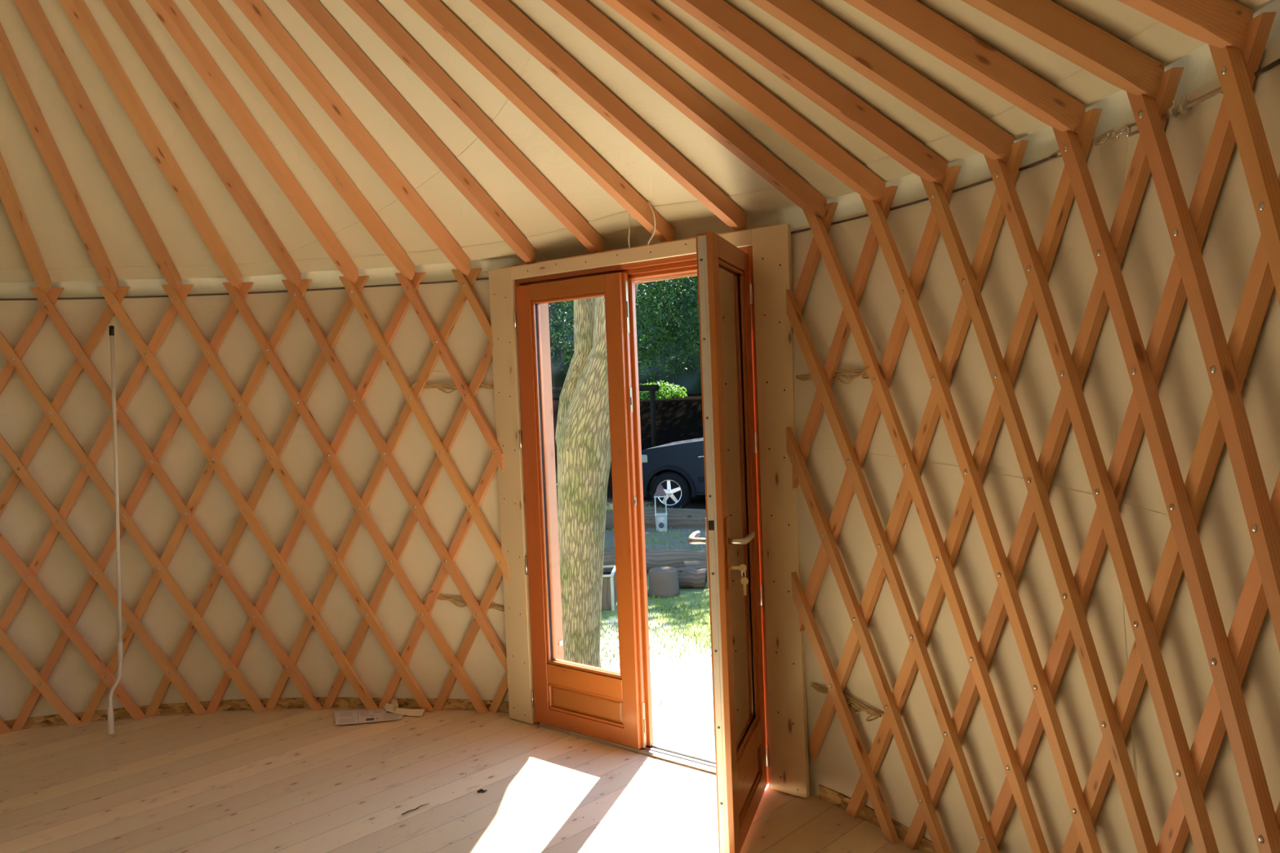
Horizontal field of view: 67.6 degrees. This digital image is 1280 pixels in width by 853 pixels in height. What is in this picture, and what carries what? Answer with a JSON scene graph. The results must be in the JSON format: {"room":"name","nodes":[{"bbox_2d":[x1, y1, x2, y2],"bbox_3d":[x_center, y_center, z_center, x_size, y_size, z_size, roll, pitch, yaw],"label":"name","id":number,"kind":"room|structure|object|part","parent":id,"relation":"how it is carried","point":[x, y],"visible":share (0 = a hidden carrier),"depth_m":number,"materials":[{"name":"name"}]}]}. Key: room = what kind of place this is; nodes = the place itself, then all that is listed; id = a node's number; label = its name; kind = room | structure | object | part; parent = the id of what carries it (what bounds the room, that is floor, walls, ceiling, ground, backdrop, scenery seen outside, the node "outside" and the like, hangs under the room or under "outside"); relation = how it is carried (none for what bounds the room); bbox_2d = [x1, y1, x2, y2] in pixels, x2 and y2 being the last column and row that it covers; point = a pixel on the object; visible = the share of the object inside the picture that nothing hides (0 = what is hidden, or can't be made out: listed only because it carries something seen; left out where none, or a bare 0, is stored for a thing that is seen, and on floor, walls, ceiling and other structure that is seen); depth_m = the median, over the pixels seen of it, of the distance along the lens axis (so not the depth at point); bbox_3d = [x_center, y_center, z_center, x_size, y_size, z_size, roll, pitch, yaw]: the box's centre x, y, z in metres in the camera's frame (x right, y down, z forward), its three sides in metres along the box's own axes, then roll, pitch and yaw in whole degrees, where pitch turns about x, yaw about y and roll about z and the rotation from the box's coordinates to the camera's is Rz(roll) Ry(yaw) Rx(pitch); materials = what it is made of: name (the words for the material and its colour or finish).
{"room":"traditional dwelling","nodes":[
{"label":"traditional dwelling","id":0,"kind":"room"},
{"bbox_2d":[0,275,508,720],"bbox_3d":[-2.699,0.430,4.117,4.390,2.058,0.868,-3,3,-17],"label":"wall","id":1,"kind":"structure","parent":0,"point":[49,359],"depth_m":4.55,"materials":[{"name":"fabric"}]},
{"bbox_2d":[4,697,509,729],"bbox_3d":[-2.718,1.413,4.179,4.301,0.051,0.799,-3,3,-18],"label":"baseboard","id":2,"kind":"structure","parent":1,"relation":"attached to","point":[340,702],"depth_m":4.62,"materials":[{"name":"brown wood"}]},
{"bbox_2d":[0,707,923,852],"bbox_3d":[-1.885,1.525,1.903,6.069,0.040,5.802,-1,3,25],"label":"floor","id":3,"kind":"structure","parent":0,"point":[230,781],"depth_m":3.63,"materials":[{"name":"brown wood"}]},
{"bbox_2d":[0,267,508,734],"bbox_3d":[-2.098,0.371,4.423,3.031,2.084,0.428,-2,3,-4],"label":"lattice panel","id":4,"kind":"object","parent":3,"relation":"on","point":[14,357],"visible":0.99,"depth_m":4.51,"materials":[{"name":"brown wood"}]},
{"bbox_2d":[0,151,51,294],"bbox_3d":[-2.400,-1.344,3.299,0.044,1.534,2.415,-3,3,-19],"label":"rafter","id":5,"kind":"object","parent":4,"relation":"on","point":[10,199],"visible":1,"depth_m":4.10,"materials":[{"name":"brown wood"}]},
{"bbox_2d":[0,22,118,293],"bbox_3d":[-2.240,-1.352,3.327,0.044,1.534,2.397,-3,3,-13],"label":"rafter","id":6,"kind":"object","parent":4,"relation":"on","point":[11,68],"visible":1,"depth_m":3.79,"materials":[{"name":"brown wood"}]},
{"bbox_2d":[13,0,182,291],"bbox_3d":[-2.079,-1.359,3.341,0.044,1.534,2.384,-3,3,-7],"label":"rafter","id":7,"kind":"object","parent":4,"relation":"on","point":[31,11],"visible":1,"depth_m":3.69,"materials":[{"name":"brown wood"}]},
{"bbox_2d":[106,315,123,734],"bbox_3d":[-2.430,0.449,4.424,0.059,1.925,0.178,-1,3,25],"label":"pole","id":8,"kind":"object","parent":4,"relation":"hanging from","point":[120,644],"visible":1,"depth_m":4.42,"materials":[{"name":"white"}]},
{"bbox_3d":[-2.420,1.184,4.415,0.071,0.257,0.030,-4,3,-30],"label":"crank arm","id":9,"kind":"part","parent":8,"relation":"part of","materials":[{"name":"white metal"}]},
{"bbox_2d":[58,0,242,288],"bbox_3d":[-1.917,-1.365,3.341,0.044,1.535,2.378,-2,3,-1],"label":"rafter","id":10,"kind":"object","parent":4,"relation":"on","point":[77,11],"visible":1,"depth_m":3.70,"materials":[{"name":"brown wood"}]},
{"bbox_2d":[102,0,301,286],"bbox_3d":[-1.756,-1.371,3.327,0.044,1.535,2.377,-2,3,5],"label":"rafter","id":11,"kind":"object","parent":4,"relation":"on","point":[122,11],"visible":1,"depth_m":3.70,"materials":[{"name":"brown wood"}]},
{"bbox_2d":[146,0,358,283],"bbox_3d":[-1.597,-1.376,3.299,0.044,1.534,2.381,-2,3,11],"label":"rafter","id":12,"kind":"object","parent":4,"relation":"on","point":[166,11],"visible":1,"depth_m":3.68,"materials":[{"name":"brown wood"}]},
{"bbox_2d":[189,0,414,279],"bbox_3d":[-1.440,-1.381,3.257,0.044,1.534,2.392,-2,3,17],"label":"rafter","id":13,"kind":"object","parent":4,"relation":"on","point":[211,11],"visible":1,"depth_m":3.65,"materials":[{"name":"brown wood"}]},
{"bbox_2d":[232,0,471,275],"bbox_3d":[-1.286,-1.385,3.201,0.044,1.534,2.407,-1,3,23],"label":"rafter","id":14,"kind":"object","parent":4,"relation":"on","point":[256,11],"visible":1,"depth_m":3.60,"materials":[{"name":"brown wood"}]},
{"bbox_2d":[409,381,493,393],"bbox_3d":[-0.854,-0.182,4.400,0.435,0.068,0.059,-2,3,11],"label":"twine lashing","id":15,"kind":"object","parent":4,"relation":"attached to","point":[430,386],"visible":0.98,"depth_m":4.42,"materials":[{"name":"fabric"}]},
{"bbox_2d":[422,591,504,611],"bbox_3d":[-0.808,0.815,4.447,0.428,0.097,0.059,-2,3,11],"label":"twine lashing","id":16,"kind":"object","parent":4,"relation":"attached to","point":[496,606],"visible":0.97,"depth_m":4.47,"materials":[{"name":"fabric"}]},
{"bbox_2d":[333,707,406,724],"bbox_3d":[-1.283,1.360,4.499,0.344,0.005,0.202,-3,3,-6],"label":"leaflet","id":17,"kind":"object","parent":3,"relation":"on","point":[351,717],"visible":0.96,"depth_m":4.48,"materials":[{"name":"paper"}]},
{"bbox_2d":[383,697,426,715],"bbox_3d":[-1.115,1.321,4.532,0.233,0.064,0.094,-1,3,25],"label":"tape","id":18,"kind":"object","parent":17,"relation":"on","point":[393,708],"visible":0.98,"depth_m":4.51,"materials":[{"name":"beige paper"}]},
{"bbox_2d":[401,803,429,815],"bbox_3d":[-0.813,1.387,3.469,0.010,0.008,0.116,0,3,43],"label":"twig","id":19,"kind":"object","parent":3,"relation":"on","point":[428,803],"visible":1,"depth_m":3.46,"materials":[{"name":"brown wood"}]},
{"bbox_2d":[476,788,487,792],"bbox_3d":[-0.595,1.372,3.604,0.037,0.015,0.012,-2,3,2],"label":"flake","id":20,"kind":"object","parent":3,"relation":"on","point":[481,789],"visible":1,"depth_m":3.60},
{"bbox_2d":[786,11,1279,852],"bbox_3d":[0.880,0.343,2.085,0.450,2.093,2.645,-3,3,-6],"label":"lattice panel","id":21,"kind":"object","parent":3,"relation":"on","point":[1238,119],"visible":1,"depth_m":2.23,"materials":[{"name":"brown wood"}]},
{"bbox_2d":[0,57,1279,300],"bbox_3d":[-0.953,-0.606,3.245,5.796,0.044,2.304,-1,3,34],"label":"cable","id":22,"kind":"object","parent":21,"relation":"attached to","point":[1184,106],"visible":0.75,"depth_m":2.31,"materials":[{"name":"metal"}]},
{"bbox_3d":[1.052,-0.614,1.802,0.014,0.011,0.246,-2,3,0],"label":"threaded rod","id":23,"kind":"part","parent":22,"relation":"part of","materials":[{"name":"metal"}]},
{"bbox_2d":[542,0,826,218],"bbox_3d":[-0.518,-1.388,2.556,2.549,1.533,0.044,-4,3,-30],"label":"rafter","id":24,"kind":"object","parent":21,"relation":"on","point":[581,14],"visible":1,"depth_m":2.93,"materials":[{"name":"brown wood"}]},
{"bbox_2d":[602,0,885,203],"bbox_3d":[-0.444,-1.386,2.423,2.569,1.533,0.044,-3,3,-24],"label":"rafter","id":25,"kind":"object","parent":21,"relation":"on","point":[646,15],"visible":1,"depth_m":2.76,"materials":[{"name":"brown wood"}]},
{"bbox_2d":[670,0,947,185],"bbox_3d":[-0.383,-1.382,2.283,2.586,1.533,0.044,-3,3,-19],"label":"rafter","id":26,"kind":"object","parent":21,"relation":"on","point":[721,17],"visible":1,"depth_m":2.58,"materials":[{"name":"brown wood"}]},
{"bbox_2d":[795,365,869,384],"bbox_3d":[0.636,-0.167,3.157,0.061,0.063,0.402,-4,3,-31],"label":"twine lashing","id":27,"kind":"object","parent":21,"relation":"attached to","point":[864,371],"visible":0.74,"depth_m":3.13,"materials":[{"name":"fabric"}]},
{"bbox_2d":[809,682,884,721],"bbox_3d":[0.683,0.938,3.229,0.061,0.056,0.353,-4,3,-32],"label":"twine lashing","id":28,"kind":"object","parent":21,"relation":"attached to","point":[875,713],"visible":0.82,"depth_m":3.20,"materials":[{"name":"fabric"}]},
{"bbox_2d":[748,0,1013,162],"bbox_3d":[-0.337,-1.377,2.137,2.600,1.532,0.044,-3,3,-14],"label":"rafter","id":29,"kind":"object","parent":21,"relation":"on","point":[806,18],"visible":1,"depth_m":2.37,"materials":[{"name":"brown wood"}]},
{"bbox_2d":[843,0,1085,134],"bbox_3d":[-0.306,-1.372,1.986,2.611,1.532,0.044,-3,3,-8],"label":"rafter","id":30,"kind":"object","parent":21,"relation":"on","point":[913,20],"visible":1,"depth_m":2.15,"materials":[{"name":"brown wood"}]},
{"bbox_2d":[961,0,1164,97],"bbox_3d":[-0.290,-1.366,1.833,2.618,1.532,0.044,-2,3,-3],"label":"rafter","id":31,"kind":"object","parent":21,"relation":"on","point":[1046,23],"visible":1,"depth_m":1.90,"materials":[{"name":"brown wood"}]},
{"bbox_2d":[1117,0,1253,50],"bbox_3d":[-0.291,-1.359,1.678,2.622,1.532,0.044,-2,3,2],"label":"rafter","id":32,"kind":"object","parent":21,"relation":"on","point":[1220,24],"visible":1,"depth_m":1.64,"materials":[{"name":"brown wood"}]},
{"bbox_2d":[0,0,1279,297],"bbox_3d":[-1.998,-1.257,1.780,6.073,1.681,5.801,-1,3,25],"label":"ceiling","id":33,"kind":"structure","parent":0,"point":[69,266],"depth_m":3.52,"materials":[{"name":"fabric"}]},
{"bbox_2d":[791,40,1279,852],"bbox_3d":[0.899,0.360,2.419,0.313,2.058,2.313,-3,3,-14],"label":"wall","id":34,"kind":"structure","parent":0,"point":[1184,391],"depth_m":2.40,"materials":[{"name":"fabric"}]},
{"bbox_2d":[540,271,697,660],"bbox_3d":[0.051,0.361,4.011,1.240,1.985,0.090,0,3,39],"label":"door frame","id":35,"kind":"structure","parent":34,"relation":"attached to","point":[544,321],"depth_m":4.39,"materials":[{"name":"wood"}]},
{"bbox_2d":[515,245,771,784],"bbox_3d":[-0.002,0.317,3.915,1.400,2.045,0.119,0,3,39],"label":"door frame","id":36,"kind":"structure","parent":34,"relation":"in","point":[686,264],"depth_m":3.75,"materials":[{"name":"wood"}]},
{"bbox_2d":[513,272,653,749],"bbox_3d":[-0.254,0.351,4.080,0.635,1.942,0.072,0,3,38],"label":"door","id":37,"kind":"structure","parent":36,"relation":"attached to","point":[602,704],"depth_m":3.99,"materials":[{"name":"brown wood"}]},
{"bbox_3d":[-0.293,-0.583,4.039,0.434,0.069,0.056,0,3,39],"label":"rail","id":38,"kind":"part","parent":37,"relation":"part of","materials":[{"name":"brown wood"}]},
{"bbox_3d":[-0.226,1.088,4.112,0.434,0.083,0.056,0,3,39],"label":"rail","id":39,"kind":"part","parent":37,"relation":"part of","materials":[{"name":"brown wood"}]},
{"bbox_3d":[-0.232,1.190,4.104,0.434,0.120,0.016,0,3,39],"label":"moulding","id":40,"kind":"part","parent":37,"relation":"part of","materials":[{"name":"brown wood"}]},
{"bbox_3d":[-0.218,1.285,4.121,0.434,0.072,0.056,0,3,39],"label":"rail","id":41,"kind":"part","parent":37,"relation":"part of","materials":[{"name":"brown wood"}]},
{"bbox_3d":[-0.224,1.189,4.114,0.434,0.120,0.030,0,3,39],"label":"panel","id":42,"kind":"part","parent":37,"relation":"part of","materials":[{"name":"brown wood"}]},
{"bbox_3d":[0.030,1.326,3.954,1.163,0.023,0.088,0,3,39],"label":"sill","id":43,"kind":"part","parent":36,"relation":"part of","materials":[{"name":"wood"}]},
{"bbox_2d":[688,231,768,852],"bbox_3d":[0.346,0.366,3.204,0.206,1.942,0.609,-1,3,25],"label":"door","id":44,"kind":"structure","parent":36,"relation":"attached to","point":[725,298],"depth_m":3.10,"materials":[{"name":"brown wood"}]},
{"bbox_3d":[0.175,0.352,3.024,0.059,0.026,0.137,-3,3,-8],"label":"handle","id":45,"kind":"part","parent":44,"relation":"part of","materials":[{"name":"metal"}]},
{"bbox_3d":[0.212,0.392,2.970,0.006,0.220,0.038,-2,3,17],"label":"lock plate","id":46,"kind":"part","parent":44,"relation":"part of","materials":[{"name":"metal"}]},
{"bbox_3d":[0.272,0.391,2.951,0.006,0.220,0.038,-2,3,17],"label":"lock plate","id":47,"kind":"part","parent":44,"relation":"part of","materials":[{"name":"brown metal"}]},
{"bbox_3d":[0.278,-0.568,3.162,0.056,0.069,0.434,-2,3,17],"label":"rail","id":48,"kind":"part","parent":44,"relation":"part of","materials":[{"name":"brown wood"}]},
{"bbox_3d":[0.313,0.264,3.198,0.010,1.590,0.426,-2,3,17],"label":"glass pane","id":49,"kind":"part","parent":44,"relation":"part of","materials":[{"name":"clear glass"}]},
{"bbox_3d":[0.322,0.347,2.986,0.064,0.026,0.129,-1,3,25],"label":"handle","id":50,"kind":"part","parent":44,"relation":"part of","materials":[{"name":"metal"}]},
{"bbox_3d":[0.352,1.204,3.239,0.030,0.120,0.434,-2,3,17],"label":"panel","id":51,"kind":"part","parent":44,"relation":"part of","materials":[{"name":"brown wood"}]},
{"bbox_3d":[0.345,1.103,3.235,0.056,0.083,0.434,-2,3,17],"label":"rail","id":52,"kind":"part","parent":44,"relation":"part of","materials":[{"name":"brown wood"}]},
{"bbox_3d":[0.364,1.204,3.235,0.016,0.120,0.434,-2,3,17],"label":"moulding","id":53,"kind":"part","parent":44,"relation":"part of","materials":[{"name":"brown wood"}]},
{"bbox_3d":[0.353,1.300,3.244,0.056,0.072,0.434,-2,3,17],"label":"rail","id":54,"kind":"part","parent":44,"relation":"part of","materials":[{"name":"brown wood"}]},
{"bbox_2d":[488,223,809,798],"bbox_3d":[0.016,0.306,3.937,1.540,2.052,0.191,0,3,39],"label":"door frame","id":55,"kind":"structure","parent":34,"relation":"attached to","point":[771,245],"depth_m":3.46,"materials":[{"name":"brown wood"}]},
{"bbox_2d":[286,0,536,264],"bbox_3d":[-1.111,-1.391,3.106,0.044,1.528,2.413,-1,3,30],"label":"rafter","id":56,"kind":"object","parent":55,"relation":"on","point":[312,11],"visible":0.97,"depth_m":3.52,"materials":[{"name":"brown wood"}]},
{"bbox_2d":[343,0,604,253],"bbox_3d":[-0.942,-1.393,2.997,0.044,1.528,2.441,0,3,38],"label":"rafter","id":57,"kind":"object","parent":55,"relation":"on","point":[371,12],"visible":0.94,"depth_m":3.41,"materials":[{"name":"brown wood"}]},
{"bbox_2d":[403,0,674,242],"bbox_3d":[-0.786,-1.394,2.868,2.472,1.528,0.044,-5,4,-45],"label":"rafter","id":58,"kind":"object","parent":55,"relation":"on","point":[439,17],"visible":0.91,"depth_m":3.28,"materials":[{"name":"brown wood"}]},
{"bbox_2d":[627,201,656,248],"bbox_3d":[0.010,-0.782,3.719,0.055,0.157,0.186,-4,3,-28],"label":"cord","id":59,"kind":"object","parent":58,"relation":"hanging from","point":[651,237],"visible":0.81,"depth_m":3.70,"materials":[{"name":"beige fabric"}]},
{"bbox_2d":[469,0,746,230],"bbox_3d":[-0.646,-1.393,2.719,2.502,1.528,0.044,-4,3,-37],"label":"rafter","id":60,"kind":"object","parent":55,"relation":"on","point":[506,15],"visible":0.96,"depth_m":3.12,"materials":[{"name":"brown wood"}]},
{"bbox_2d":[818,784,936,852],"bbox_3d":[0.968,1.353,2.134,0.370,0.051,2.667,-3,3,-6],"label":"baseboard","id":61,"kind":"structure","parent":34,"relation":"attached to","point":[830,796],"depth_m":3.24,"materials":[{"name":"brown wood"}]},
{"label":"outside","id":62,"kind":"structure","parent":0,"visible":0},
{"bbox_2d":[552,393,715,757],"bbox_3d":[0.989,0.469,17.857,44.000,1.798,37.000,0,3,39],"label":"ground","id":63,"kind":"structure","parent":62,"point":[684,718],"depth_m":6.57,"materials":[{"name":"green plant"}]},
{"bbox_2d":[555,471,557,505],"bbox_3d":[-1.360,1.089,14.771,0.900,0.843,0.865,-3,3,-21],"label":"bush","id":64,"kind":"object","parent":63,"relation":"on","point":[556,472],"visible":0.02,"depth_m":14.56,"materials":[{"name":"green plant"}]},
{"bbox_2d":[555,283,638,667],"bbox_3d":[-4.675,-2.247,8.822,7.812,7.750,10.981,-3,3,-12],"label":"tree","id":65,"kind":"object","parent":63,"relation":"on","point":[582,436],"visible":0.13,"depth_m":5.56,"materials":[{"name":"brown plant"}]},
{"bbox_2d":[551,384,659,447],"bbox_3d":[-1.075,-0.146,21.669,3.801,1.554,0.136,0,3,39],"label":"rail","id":66,"kind":"object","parent":63,"relation":"on","point":[651,388],"visible":0.33,"depth_m":20.53,"materials":[{"name":"wood"}]},
{"bbox_3d":[-1.102,-0.839,21.639,3.801,0.166,0.136,0,3,39],"label":"rail","id":67,"kind":"part","parent":66,"relation":"part of","materials":[{"name":"metal"}]},
{"bbox_3d":[0.288,-0.088,20.572,0.106,1.426,0.106,-1,3,25],"label":"post","id":68,"kind":"part","parent":66,"relation":"part of","materials":[{"name":"metal"}]},
{"bbox_2d":[601,565,617,610],"bbox_3d":[-0.280,1.299,7.699,0.180,0.285,0.410,-2,3,3],"label":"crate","id":69,"kind":"object","parent":63,"relation":"on","point":[609,594],"visible":0.41,"depth_m":7.50,"materials":[{"name":"grey"}]},
{"bbox_3d":[-0.216,1.313,7.505,0.024,0.270,0.024,-2,3,3],"label":"corner post","id":70,"kind":"part","parent":69,"relation":"part of","materials":[{"name":"white paint"}]},
{"bbox_2d":[548,275,699,385],"bbox_3d":[0.225,-3.037,22.583,5.331,5.661,3.813,-1,3,31],"label":"tree","id":71,"kind":"object","parent":63,"relation":"on","point":[644,359],"visible":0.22,"depth_m":22.20,"materials":[{"name":"green plant"}]},
{"bbox_2d":[548,276,702,398],"bbox_3d":[7.654,-3.154,30.886,34.001,5.600,2.588,0,3,39],"label":"tree","id":72,"kind":"object","parent":63,"relation":"on","point":[690,380],"visible":0.05,"depth_m":36.21,"materials":[{"name":"green plant"}]},
{"bbox_2d":[603,547,706,573],"bbox_3d":[-0.326,1.286,9.190,2.177,0.256,0.248,-1,3,20],"label":"log","id":73,"kind":"object","parent":63,"relation":"on","point":[655,557],"visible":0.18,"depth_m":8.89,"materials":[{"name":"grey wood"}]},
{"bbox_2d":[604,507,706,529],"bbox_3d":[0.206,1.152,11.717,4.131,0.369,0.327,-2,3,13],"label":"log","id":74,"kind":"object","parent":63,"relation":"on","point":[676,517],"visible":0.14,"depth_m":11.54,"materials":[{"name":"wood"}]},
{"bbox_2d":[604,526,706,550],"bbox_3d":[-0.610,1.322,11.874,4.981,0.246,3.213,0,3,39],"label":"weeds","id":75,"kind":"object","parent":63,"relation":"on","point":[663,531],"visible":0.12,"depth_m":10.64,"materials":[{"name":"green plant"}]},
{"bbox_2d":[600,587,711,706],"bbox_3d":[0.338,1.429,6.865,4.033,0.106,3.039,0,3,39],"label":"grass","id":76,"kind":"structure","parent":63,"relation":"on","point":[691,596],"depth_m":6.98,"materials":[{"name":"green plant"}]},
{"bbox_2d":[655,515,666,532],"bbox_3d":[0.252,1.149,11.313,0.142,0.207,0.147,-1,3,25],"label":"pot","id":77,"kind":"object","parent":63,"relation":"on","point":[660,521],"visible":0.88,"depth_m":11.26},
{"bbox_2d":[653,483,666,515],"bbox_3d":[0.241,0.855,11.303,0.154,0.379,0.154,-2,3,4],"label":"lantern","id":78,"kind":"object","parent":77,"relation":"on","point":[660,492],"visible":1,"depth_m":11.26,"materials":[{"name":"white metal"}]},
{"bbox_3d":[0.249,1.039,11.310,0.148,0.011,0.148,-2,3,2],"label":"plate","id":79,"kind":"part","parent":78,"relation":"part of","materials":[{"name":"grey metal"}]},
{"bbox_2d":[639,380,687,399],"bbox_3d":[0.546,-0.940,27.810,1.814,0.788,1.138,-1,3,25],"label":"bush","id":80,"kind":"object","parent":63,"relation":"on","point":[669,393],"visible":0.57,"depth_m":27.43,"materials":[{"name":"green plant"}]},
{"bbox_2d":[647,566,679,598],"bbox_3d":[0.195,1.311,8.030,0.286,0.233,0.301,-1,3,25],"label":"tree stump","id":81,"kind":"object","parent":63,"relation":"on","point":[663,580],"visible":0.98,"depth_m":7.92,"materials":[{"name":"grey wood"}]},
{"bbox_2d":[635,275,701,373],"bbox_3d":[2.405,-3.545,22.037,5.545,6.217,3.768,-1,3,19],"label":"tree","id":82,"kind":"object","parent":63,"relation":"on","point":[695,332],"visible":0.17,"depth_m":21.75,"materials":[{"name":"green plant"}]},
{"bbox_2d":[641,437,705,508],"bbox_3d":[2.117,0.459,16.145,4.511,1.809,1.910,-1,3,18],"label":"car","id":83,"kind":"object","parent":63,"relation":"on","point":[678,467],"visible":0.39,"depth_m":15.85,"materials":[{"name":"blue paint"}]},
{"bbox_2d":[676,567,706,588],"bbox_3d":[0.372,1.311,8.265,0.415,0.190,0.180,-2,3,8],"label":"log","id":84,"kind":"object","parent":63,"relation":"on","point":[688,577],"visible":0.61,"depth_m":8.19,"materials":[{"name":"grey wood"}]},
{"bbox_2d":[684,560,706,581],"bbox_3d":[0.593,1.286,8.541,0.396,0.179,0.179,-2,3,3],"label":"log","id":85,"kind":"object","parent":63,"relation":"on","point":[697,565],"visible":0.2,"depth_m":8.49,"materials":[{"name":"grey wood"}]}
]}

